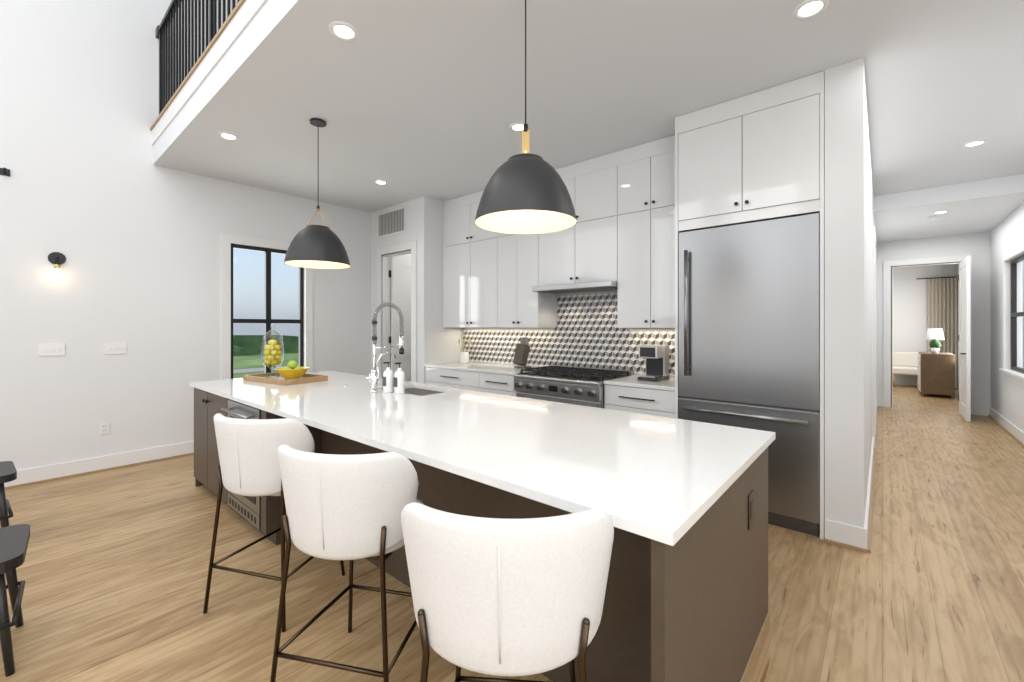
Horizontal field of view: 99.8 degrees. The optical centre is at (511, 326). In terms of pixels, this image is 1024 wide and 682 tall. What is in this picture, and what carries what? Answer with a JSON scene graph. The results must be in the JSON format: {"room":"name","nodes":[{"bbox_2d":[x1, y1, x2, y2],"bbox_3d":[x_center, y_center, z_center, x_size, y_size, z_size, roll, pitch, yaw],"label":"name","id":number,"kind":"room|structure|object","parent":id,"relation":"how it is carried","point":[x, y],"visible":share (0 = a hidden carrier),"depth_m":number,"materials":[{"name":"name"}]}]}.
{"room":"kitchen","nodes":[
{"label":"kitchen","id":0,"kind":"room"},
{"bbox_2d":[0,0,410,469],"bbox_3d":[-4.243,-1.695,4.023,0.150,6.200,10.870,0,0,41],"label":"wall","id":1,"kind":"structure","parent":0,"point":[110,211],"depth_m":4.25,"materials":[{"name":"white paint"}]},
{"bbox_2d":[0,168,9,175],"bbox_3d":[-4.344,-1.335,3.695,0.124,0.060,0.060,0,0,41],"label":"wall hook","id":2,"kind":"object","parent":1,"relation":"attached to","point":[5,171],"visible":1,"depth_m":3.72,"materials":[{"name":"black metal"}]},
{"bbox_2d":[39,343,64,355],"bbox_3d":[-4.203,0.210,3.942,0.014,0.116,0.165,0,0,41],"label":"switch plate","id":3,"kind":"object","parent":1,"relation":"attached to","point":[51,349],"depth_m":3.94,"materials":[{"name":"white plastic"}]},
{"bbox_2d":[48,252,65,274],"bbox_3d":[-4.144,-0.574,3.931,0.119,0.217,0.116,0,0,41],"label":"sconce","id":4,"kind":"object","parent":1,"relation":"attached to","point":[57,259],"visible":1,"depth_m":3.93,"materials":[{"name":"black metal"}]},
{"bbox_2d":[5,453,193,488],"bbox_3d":[-4.851,1.396,3.163,0.018,0.018,8.474,0,0,41],"label":"trim","id":5,"kind":"structure","parent":1,"relation":"attached to","point":[63,477],"depth_m":4.13,"materials":[{"name":"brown wood"}]},
{"bbox_2d":[99,422,109,434],"bbox_3d":[-3.977,0.995,4.210,0.009,0.116,0.072,0,0,41],"label":"outlet","id":6,"kind":"object","parent":1,"relation":"attached to","point":[104,427],"visible":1,"depth_m":4.21,"materials":[{"name":"white plastic"}]},
{"bbox_2d":[104,342,126,353],"bbox_3d":[-3.923,0.214,4.268,0.014,0.116,0.165,0,0,41],"label":"switch plate","id":7,"kind":"object","parent":1,"relation":"attached to","point":[109,347],"depth_m":4.27,"materials":[{"name":"white plastic"}]},
{"bbox_2d":[150,0,266,144],"bbox_3d":[-1.037,-1.972,2.233,7.045,0.175,0.145,0,0,41],"label":"trim","id":8,"kind":"structure","parent":1,"relation":"attached to","point":[241,16],"depth_m":3.18,"materials":[{"name":"white wood"}]},
{"bbox_2d":[156,0,239,118],"bbox_3d":[-1.039,-2.583,2.238,7.034,1.045,0.060,0,0,41],"label":"loft railing","id":9,"kind":"object","parent":8,"relation":"on","point":[167,32],"visible":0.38,"depth_m":3.97,"materials":[{"name":"black metal"}]},
{"bbox_2d":[221,234,312,379],"bbox_3d":[-2.984,-0.080,5.334,0.050,1.970,1.080,0,0,41],"label":"trim","id":10,"kind":"structure","parent":1,"relation":"attached to","point":[227,240],"depth_m":5.01,"materials":[{"name":"white paint"}]},
{"bbox_2d":[231,243,303,378],"bbox_3d":[-3.055,-0.095,5.395,0.050,1.760,0.860,0,0,41],"label":"window","id":11,"kind":"structure","parent":1,"relation":"in","point":[267,320],"depth_m":5.39,"materials":[{"name":"black metal"}]},
{"bbox_2d":[371,196,430,383],"bbox_3d":[-1.578,-0.140,6.038,1.265,3.090,0.120,0,0,41],"label":"wall","id":12,"kind":"structure","parent":0,"point":[418,220],"depth_m":5.66,"materials":[{"name":"white paint"}]},
{"bbox_2d":[377,205,405,238],"bbox_3d":[-1.699,-1.455,6.046,0.680,0.360,0.024,0,0,41],"label":"air vent","id":13,"kind":"object","parent":12,"relation":"in","point":[391,222],"visible":0.96,"depth_m":6.03,"materials":[{"name":"white metal"}]},
{"bbox_2d":[377,241,416,382],"bbox_3d":[-1.561,0.140,6.023,0.920,2.530,0.160,0,0,41],"label":"door frame","id":14,"kind":"structure","parent":12,"relation":"attached to","point":[383,296],"depth_m":6.20,"materials":[{"name":"white paint"}]},
{"bbox_2d":[389,257,410,381],"bbox_3d":[-1.523,0.194,6.518,0.097,2.398,0.720,0,0,41],"label":"door leaf","id":15,"kind":"structure","parent":12,"relation":"in","point":[400,273],"depth_m":6.40,"materials":[{"name":"white paint"}]},
{"bbox_2d":[431,198,460,363],"bbox_3d":[-0.456,-0.140,6.465,0.120,3.090,1.990,0,0,41],"label":"wall","id":16,"kind":"structure","parent":0,"point":[445,347],"depth_m":5.76,"materials":[{"name":"white paint"}]},
{"bbox_2d":[0,384,1023,681],"bbox_3d":[1.223,1.455,4.863,7.345,0.100,19.270,0,0,41],"label":"floor","id":17,"kind":"structure","parent":0,"point":[112,570],"depth_m":2.32,"materials":[{"name":"brown wood"}]},
{"bbox_2d":[0,461,16,527],"bbox_3d":[-3.487,0.955,2.678,0.476,0.903,0.540,0,0,41],"label":"dining chair","id":18,"kind":"object","parent":17,"relation":"on","point":[8,471],"visible":0.81,"depth_m":2.73,"materials":[{"name":"black wood"}]},
{"bbox_2d":[0,524,29,676],"bbox_3d":[-2.325,0.955,1.721,0.481,0.904,0.542,0,0,41],"label":"dining chair","id":19,"kind":"object","parent":17,"relation":"on","point":[14,540],"visible":1,"depth_m":1.79,"materials":[{"name":"black wood"}]},
{"bbox_2d":[203,413,344,631],"bbox_3d":[-1.211,0.920,2.261,0.616,0.971,0.623,0,0,41],"label":"stool","id":20,"kind":"object","parent":17,"relation":"on","point":[249,465],"visible":0.77,"depth_m":2.03,"materials":[{"name":"white fabric"}]},
{"bbox_2d":[270,444,423,681],"bbox_3d":[-0.587,0.920,1.703,0.627,0.971,0.633,0,0,41],"label":"stool","id":21,"kind":"object","parent":17,"relation":"on","point":[345,507],"visible":0.85,"depth_m":1.48,"materials":[{"name":"white fabric"}]},
{"bbox_2d":[425,367,479,390],"bbox_3d":[-0.545,0.964,5.507,0.987,0.883,0.631,0,0,41],"label":"base cabinet","id":22,"kind":"object","parent":17,"relation":"on","point":[468,380],"depth_m":5.23,"materials":[{"name":"white wood"}]},
{"bbox_2d":[424,363,534,374],"bbox_3d":[-0.331,0.506,5.313,1.565,0.030,0.646,0,0,41],"label":"countertop","id":23,"kind":"structure","parent":22,"relation":"on","point":[489,369],"depth_m":5.15,"materials":[{"name":"white stone"}]},
{"bbox_2d":[458,339,470,363],"bbox_3d":[-0.635,0.329,5.729,0.238,0.323,0.120,0,0,41],"label":"utensil crock","id":24,"kind":"object","parent":23,"relation":"on","point":[464,357],"visible":1,"depth_m":5.68,"materials":[{"name":"white ceramic"}]},
{"bbox_2d":[513,337,530,368],"bbox_3d":[0.118,0.308,5.092,0.140,0.364,0.183,0,0,41],"label":"knife block","id":25,"kind":"object","parent":23,"relation":"on","point":[521,353],"visible":1,"depth_m":5.05,"materials":[{"name":"wood"}]},
{"bbox_2d":[189,383,769,681],"bbox_3d":[-0.822,0.964,2.873,4.197,0.883,1.322,0,0,41],"label":"kitchen island","id":26,"kind":"object","parent":17,"relation":"on","point":[695,610],"depth_m":1.55,"materials":[{"name":"brown wood"}]},
{"bbox_2d":[193,371,775,546],"bbox_3d":[-0.807,0.506,2.894,4.244,0.030,1.291,0,0,41],"label":"island countertop","id":27,"kind":"structure","parent":26,"relation":"on","point":[658,475],"depth_m":1.84,"materials":[{"name":"white stone"}]},
{"bbox_2d":[243,372,327,385],"bbox_3d":[-2.062,0.468,3.922,0.680,0.044,0.400,0,0,33],"label":"serving tray","id":28,"kind":"object","parent":27,"relation":"on","point":[304,378],"visible":0.79,"depth_m":3.80,"materials":[{"name":"brown wood"}]},
{"bbox_2d":[261,324,283,377],"bbox_3d":[-2.239,0.227,4.035,0.190,0.495,0.190,0,0,41],"label":"lemon jar","id":29,"kind":"object","parent":28,"relation":"on","point":[264,342],"visible":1,"depth_m":4.05,"materials":[{"name":"clear glass"}]},
{"bbox_2d":[264,340,280,364],"bbox_3d":[-2.239,0.242,4.035,0.156,0.236,0.145,0,0,41],"label":"lemons","id":30,"kind":"object","parent":29,"relation":"in","point":[273,347],"depth_m":4.00,"materials":[{"name":"yellow food"}]},
{"bbox_2d":[275,367,309,379],"bbox_3d":[-1.972,0.424,3.876,0.280,0.100,0.280,0,0,41],"label":"fruit bowl","id":31,"kind":"object","parent":28,"relation":"on","point":[292,374],"visible":0.81,"depth_m":3.80,"materials":[{"name":"yellow ceramic"}]},
{"bbox_2d":[283,360,302,369],"bbox_3d":[-1.979,0.372,3.872,0.177,0.133,0.167,0,0,41],"label":"apples","id":32,"kind":"object","parent":31,"relation":"in","point":[292,364],"visible":0.56,"depth_m":3.85,"materials":[{"name":"green food"}]},
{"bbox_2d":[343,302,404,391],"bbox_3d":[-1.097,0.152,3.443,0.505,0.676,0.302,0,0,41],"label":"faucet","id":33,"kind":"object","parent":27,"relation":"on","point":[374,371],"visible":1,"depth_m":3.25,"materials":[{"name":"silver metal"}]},
{"bbox_2d":[382,362,389,392],"bbox_3d":[-0.921,0.377,3.210,0.076,0.226,0.076,0,0,41],"label":"soap bottle","id":34,"kind":"object","parent":27,"relation":"on","point":[386,375],"depth_m":3.18,"materials":[{"name":"white plastic"}]},
{"bbox_2d":[390,362,404,393],"bbox_3d":[-0.823,0.377,3.161,0.076,0.226,0.076,0,0,41],"label":"soap bottle","id":35,"kind":"object","parent":27,"relation":"on","point":[393,382],"depth_m":3.14,"materials":[{"name":"white plastic"}]},
{"bbox_2d":[480,371,516,395],"bbox_3d":[0.048,0.964,4.997,0.578,0.883,0.631,0,0,41],"label":"base cabinet","id":36,"kind":"object","parent":17,"relation":"on","point":[497,384],"depth_m":4.75,"materials":[{"name":"white wood"}]},
{"bbox_2d":[401,502,613,681],"bbox_3d":[-0.004,0.921,1.209,0.648,0.971,0.652,0,0,41],"label":"stool","id":37,"kind":"object","parent":17,"relation":"on","point":[506,597],"visible":1,"depth_m":0.98,"materials":[{"name":"white fabric"}]},
{"bbox_2d":[513,365,633,408],"bbox_3d":[0.611,0.927,4.426,1.010,0.955,0.750,0,0,41],"label":"range","id":38,"kind":"object","parent":17,"relation":"on","point":[583,386],"visible":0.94,"depth_m":4.20,"materials":[{"name":"silver metal"}]},
{"bbox_2d":[604,383,680,418],"bbox_3d":[1.283,0.964,3.935,0.640,0.883,0.631,0,0,41],"label":"base cabinet","id":39,"kind":"object","parent":17,"relation":"on","point":[640,400],"depth_m":3.66,"materials":[{"name":"white wood"}]},
{"bbox_2d":[604,375,677,390],"bbox_3d":[1.278,0.506,3.930,0.640,0.030,0.646,0,0,41],"label":"countertop","id":40,"kind":"structure","parent":39,"relation":"on","point":[628,381],"depth_m":3.78,"materials":[{"name":"white stone"}]},
{"bbox_2d":[638,344,668,381],"bbox_3d":[1.315,0.330,3.999,0.180,0.320,0.300,0,0,41],"label":"coffee machine","id":41,"kind":"object","parent":40,"relation":"on","point":[657,361],"visible":0.98,"depth_m":3.96,"materials":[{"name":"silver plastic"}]},
{"bbox_2d":[678,213,819,535],"bbox_3d":[1.869,0.326,3.372,0.925,2.158,0.689,0,0,41],"label":"fridge","id":42,"kind":"object","parent":17,"relation":"on","point":[748,325],"visible":0.79,"depth_m":3.06,"materials":[{"name":"silver metal"}]},
{"bbox_2d":[892,352,917,386],"bbox_3d":[9.266,1.005,9.936,0.800,0.800,0.550,0,0,41],"label":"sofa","id":43,"kind":"object","parent":17,"relation":"on","point":[904,363],"visible":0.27,"depth_m":10.07,"materials":[{"name":"white fabric"}]},
{"bbox_2d":[917,352,954,398],"bbox_3d":[8.644,0.975,8.822,0.510,0.860,0.850,0,0,41],"label":"dresser","id":44,"kind":"object","parent":17,"relation":"on","point":[936,374],"visible":0.98,"depth_m":8.50,"materials":[{"name":"brown wood"}]},
{"bbox_2d":[929,339,940,353],"bbox_3d":[8.508,0.397,8.668,0.171,0.295,0.173,0,0,41],"label":"potted plant","id":45,"kind":"object","parent":44,"relation":"on","point":[935,345],"visible":1,"depth_m":8.63,"materials":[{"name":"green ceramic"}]},
{"bbox_2d":[926,328,943,352],"bbox_3d":[8.770,0.294,8.945,0.280,0.500,0.280,0,0,41],"label":"table lamp","id":46,"kind":"object","parent":44,"relation":"on","point":[932,333],"visible":0.69,"depth_m":8.86,"materials":[{"name":"white fabric"}]},
{"bbox_2d":[476,290,671,377],"bbox_3d":[0.921,-0.140,4.746,4.210,3.090,0.120,0,0,41],"label":"wall","id":47,"kind":"structure","parent":0,"point":[569,293],"depth_m":4.78,"materials":[{"name":"white paint"}]},
{"bbox_2d":[444,193,471,326],"bbox_3d":[-0.597,-0.834,5.745,0.465,1.698,0.337,0,0,41],"label":"upper cabinet","id":48,"kind":"object","parent":47,"relation":"attached to","point":[457,211],"depth_m":5.61,"materials":[{"name":"white wood"}]},
{"bbox_2d":[472,190,495,326],"bbox_3d":[-0.244,-0.834,5.442,0.465,1.698,0.337,0,0,41],"label":"upper cabinet","id":49,"kind":"object","parent":47,"relation":"attached to","point":[483,241],"depth_m":5.32,"materials":[{"name":"white wood"}]},
{"bbox_2d":[496,232,515,327],"bbox_3d":[0.049,-0.834,5.190,0.308,1.698,0.337,0,0,41],"label":"upper cabinet","id":50,"kind":"object","parent":47,"relation":"attached to","point":[505,243],"depth_m":5.08,"materials":[{"name":"white wood"}]},
{"bbox_2d":[516,234,555,327],"bbox_3d":[0.282,-0.834,4.990,0.307,1.698,0.337,0,0,41],"label":"upper cabinet","id":51,"kind":"object","parent":47,"relation":"attached to","point":[533,309],"depth_m":4.87,"materials":[{"name":"white wood"}]},
{"bbox_2d":[540,163,575,285],"bbox_3d":[0.579,-1.058,4.735,0.476,1.248,0.337,0,0,41],"label":"upper cabinet","id":52,"kind":"object","parent":47,"relation":"attached to","point":[557,249],"depth_m":4.56,"materials":[{"name":"white wood"}]},
{"bbox_2d":[461,291,674,377],"bbox_3d":[0.509,0.059,5.017,3.223,0.863,0.005,0,0,41],"label":"backsplash","id":53,"kind":"structure","parent":47,"relation":"attached to","point":[587,332],"depth_m":4.81,"materials":[{"name":"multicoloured tile"}]},
{"bbox_2d":[576,152,615,282],"bbox_3d":[0.940,-1.058,4.425,0.475,1.248,0.337,0,0,41],"label":"upper cabinet","id":54,"kind":"object","parent":47,"relation":"attached to","point":[595,177],"depth_m":4.29,"materials":[{"name":"white wood"}]},
{"bbox_2d":[532,280,617,293],"bbox_3d":[0.722,-0.405,4.537,0.947,0.057,0.443,0,0,41],"label":"range hood","id":55,"kind":"object","parent":54,"relation":"attached to","point":[611,285],"visible":0.79,"depth_m":4.39,"materials":[{"name":"silver metal"}]},
{"bbox_2d":[616,142,651,327],"bbox_3d":[1.245,-0.834,4.162,0.331,1.698,0.337,0,0,41],"label":"upper cabinet","id":56,"kind":"object","parent":47,"relation":"attached to","point":[633,164],"depth_m":4.03,"materials":[{"name":"white wood"}]},
{"bbox_2d":[652,131,677,330],"bbox_3d":[1.496,-0.834,3.946,0.331,1.698,0.337,0,0,41],"label":"upper cabinet","id":57,"kind":"object","parent":47,"relation":"attached to","point":[664,237],"depth_m":3.84,"materials":[{"name":"white wood"}]},
{"bbox_2d":[676,96,743,234],"bbox_3d":[1.717,-1.225,3.554,0.466,0.915,0.644,0,0,41],"label":"upper cabinet","id":58,"kind":"object","parent":47,"relation":"attached to","point":[709,140],"depth_m":3.30,"materials":[{"name":"white wood"}]},
{"bbox_2d":[744,71,824,230],"bbox_3d":[2.071,-1.225,3.250,0.466,0.915,0.644,0,0,41],"label":"upper cabinet","id":59,"kind":"object","parent":47,"relation":"attached to","point":[756,156],"depth_m":2.98,"materials":[{"name":"white wood"}]},
{"bbox_2d":[153,0,1023,212],"bbox_3d":[0.995,-1.860,4.598,7.045,0.350,6.330,0,0,41],"label":"ceiling","id":60,"kind":"structure","parent":0,"point":[407,100],"depth_m":3.00,"materials":[{"name":"white paint"}]},
{"bbox_2d":[218,132,238,140],"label":"recessed light","id":61,"kind":"object","parent":60,"relation":"in","point":[228,136],"depth_m":3.82,"materials":[{"name":"white paint"}]},
{"bbox_2d":[284,118,350,268],"bbox_3d":[-1.594,-1.095,3.546,0.500,1.179,0.500,0,0,41],"label":"pendant light","id":62,"kind":"object","parent":60,"relation":"hanging from","point":[317,246],"visible":1,"depth_m":3.42,"materials":[{"name":"grey metal"}]},
{"bbox_2d":[329,21,358,40],"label":"recessed light","id":63,"kind":"object","parent":60,"relation":"in","point":[345,31],"depth_m":2.45,"materials":[{"name":"white paint"}]},
{"bbox_2d":[374,180,387,184],"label":"recessed light","id":64,"kind":"object","parent":60,"relation":"in","point":[381,182],"depth_m":5.03,"materials":[{"name":"white paint"}]},
{"bbox_2d":[509,123,524,131],"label":"recessed light","id":65,"kind":"object","parent":60,"relation":"in","point":[517,127],"depth_m":3.64,"materials":[{"name":"white paint"}]},
{"bbox_2d":[475,0,576,233],"bbox_3d":[0.067,-1.095,2.118,0.500,1.179,0.500,0,0,41],"label":"pendant light","id":66,"kind":"object","parent":60,"relation":"hanging from","point":[525,192],"visible":1,"depth_m":1.98,"materials":[{"name":"grey metal"}]},
{"bbox_2d":[793,0,828,19],"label":"recessed light","id":67,"kind":"object","parent":60,"relation":"in","point":[807,9],"depth_m":2.28,"materials":[{"name":"white paint"}]},
{"bbox_2d":[962,140,986,147],"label":"recessed light","id":68,"kind":"object","parent":60,"relation":"in","point":[978,142],"depth_m":3.96,"materials":[{"name":"white paint"}]},
{"bbox_2d":[825,58,874,527],"bbox_3d":[4.253,-0.140,5.239,0.200,3.090,6.510,0,0,41],"label":"wall","id":69,"kind":"structure","parent":0,"point":[849,211],"depth_m":2.78,"materials":[{"name":"white paint"}]},
{"bbox_2d":[4,378,1023,548],"bbox_3d":[1.233,1.335,4.874,7.045,0.140,19.000,0,0,41],"label":"baseboard","id":70,"kind":"structure","parent":69,"relation":"attached to","point":[852,535],"depth_m":4.10,"materials":[{"name":"white paint"}]},
{"bbox_2d":[865,448,875,552],"bbox_3d":[3.180,1.396,3.798,0.018,0.018,2.994,0,0,41],"label":"trim","id":71,"kind":"structure","parent":69,"relation":"attached to","point":[868,550],"depth_m":3.27,"materials":[{"name":"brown wood"}]},
{"bbox_2d":[872,226,875,447],"bbox_3d":[4.478,0.130,5.329,0.024,2.550,1.020,0,0,41],"label":"door frame","id":72,"kind":"structure","parent":69,"relation":"attached to","point":[873,332],"depth_m":4.94,"materials":[{"name":"white paint"}]},
{"bbox_2d":[892,264,956,379],"bbox_3d":[8.524,-0.090,11.213,4.550,2.990,0.120,0,0,41],"label":"wall","id":73,"kind":"structure","parent":0,"point":[909,311],"depth_m":10.28,"materials":[{"name":"white paint"}]},
{"bbox_2d":[916,276,956,279],"bbox_3d":[9.770,-1.115,9.932,0.670,0.024,0.024,0,0,41],"label":"curtain rod","id":74,"kind":"object","parent":73,"relation":"attached to","point":[937,277],"visible":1,"depth_m":9.92,"materials":[{"name":"black metal"}]},
{"bbox_2d":[928,278,957,387],"bbox_3d":[9.854,0.145,9.854,0.500,2.480,0.068,0,0,41],"label":"curtain","id":75,"kind":"object","parent":74,"relation":"hanging from","point":[943,304],"visible":0.5,"depth_m":9.84,"materials":[{"name":"beige fabric"}]},
{"bbox_2d":[876,232,990,406],"bbox_3d":[5.905,-0.190,8.190,4.280,3.190,0.120,0,0,41],"label":"wall","id":76,"kind":"structure","parent":0,"point":[977,246],"depth_m":6.87,"materials":[{"name":"white paint"}]},
{"bbox_2d":[883,254,972,414],"bbox_3d":[6.974,0.130,7.271,1.080,2.550,0.160,0,0,41],"label":"door frame","id":77,"kind":"structure","parent":76,"relation":"attached to","point":[887,340],"depth_m":7.51,"materials":[{"name":"white paint"}]},
{"bbox_2d":[958,256,970,421],"bbox_3d":[6.931,0.184,6.643,0.092,2.418,0.850,0,0,41],"label":"door leaf","id":78,"kind":"structure","parent":76,"relation":"in","point":[964,337],"depth_m":6.47,"materials":[{"name":"white paint"}]},
{"bbox_2d":[874,192,1023,242],"bbox_3d":[6.053,-1.760,6.283,1.570,0.550,2.820,0,0,41],"label":"ceiling","id":79,"kind":"structure","parent":0,"point":[982,214],"depth_m":5.94,"materials":[{"name":"white paint"}]},
{"bbox_2d":[927,216,939,219],"bbox_3d":[5.707,-1.470,5.842,0.124,0.029,0.122,0,0,41],"label":"smoke detector","id":80,"kind":"object","parent":79,"relation":"attached to","point":[932,217],"visible":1,"depth_m":5.82,"materials":[{"name":"white plastic"}]},
{"bbox_2d":[932,210,948,213],"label":"recessed light","id":81,"kind":"object","parent":79,"relation":"in","point":[945,211],"depth_m":5.59,"materials":[{"name":"white paint"}]},
{"bbox_2d":[874,174,1023,211],"bbox_3d":[5.208,-1.585,5.147,1.370,0.200,0.002,0,0,41],"label":"beam","id":82,"kind":"structure","parent":0,"point":[978,189],"depth_m":5.13,"materials":[{"name":"white paint"}]},
{"bbox_2d":[957,203,1023,431],"bbox_3d":[3.951,-1.695,2.518,0.150,6.200,19.270,0,0,41],"label":"wall","id":83,"kind":"structure","parent":0,"point":[1007,395],"depth_m":6.03,"materials":[{"name":"white paint"}]},
{"bbox_2d":[988,415,1023,446],"bbox_3d":[2.576,1.396,1.071,0.018,0.018,14.984,0,0,41],"label":"trim","id":84,"kind":"structure","parent":83,"relation":"attached to","point":[989,416],"depth_m":5.71,"materials":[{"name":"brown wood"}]},
{"bbox_2d":[999,243,1023,385],"bbox_3d":[6.232,-0.140,5.325,0.050,1.690,1.820,0,0,41],"label":"trim","id":85,"kind":"structure","parent":83,"relation":"attached to","point":[1017,378],"depth_m":5.92,"materials":[{"name":"white paint"}]},
{"bbox_2d":[1011,254,1023,373],"bbox_3d":[6.302,-0.155,5.264,0.050,1.480,1.600,0,0,41],"label":"window","id":86,"kind":"structure","parent":83,"relation":"in","point":[1017,314],"depth_m":5.69,"materials":[{"name":"black metal"}]},
{"label":"outside","id":87,"kind":"structure","parent":0,"visible":0},
{"bbox_2d":[233,353,298,378],"bbox_3d":[-153.919,9.200,132.298,394.075,12.610,600.000,0,0,41],"label":"ground","id":88,"kind":"structure","parent":87,"point":[244,362],"depth_m":32.89,"materials":[{"name":"green plant"}]},
{"bbox_2d":[233,345,289,355],"bbox_3d":[-52.522,8.036,51.695,52.525,12.410,116.980,0,0,41],"label":"trees","id":89,"kind":"object","parent":88,"relation":"on","point":[242,351],"depth_m":79.57,"materials":[{"name":"green plant"}]},
{"bbox_2d":[233,335,298,354],"bbox_3d":[-162.145,8.115,165.741,2.000,14.581,560.000,0,0,41],"label":"hills","id":90,"kind":"structure","parent":88,"relation":"on","point":[290,343],"depth_m":210.71,"materials":[{"name":"green plant"}]}
]}

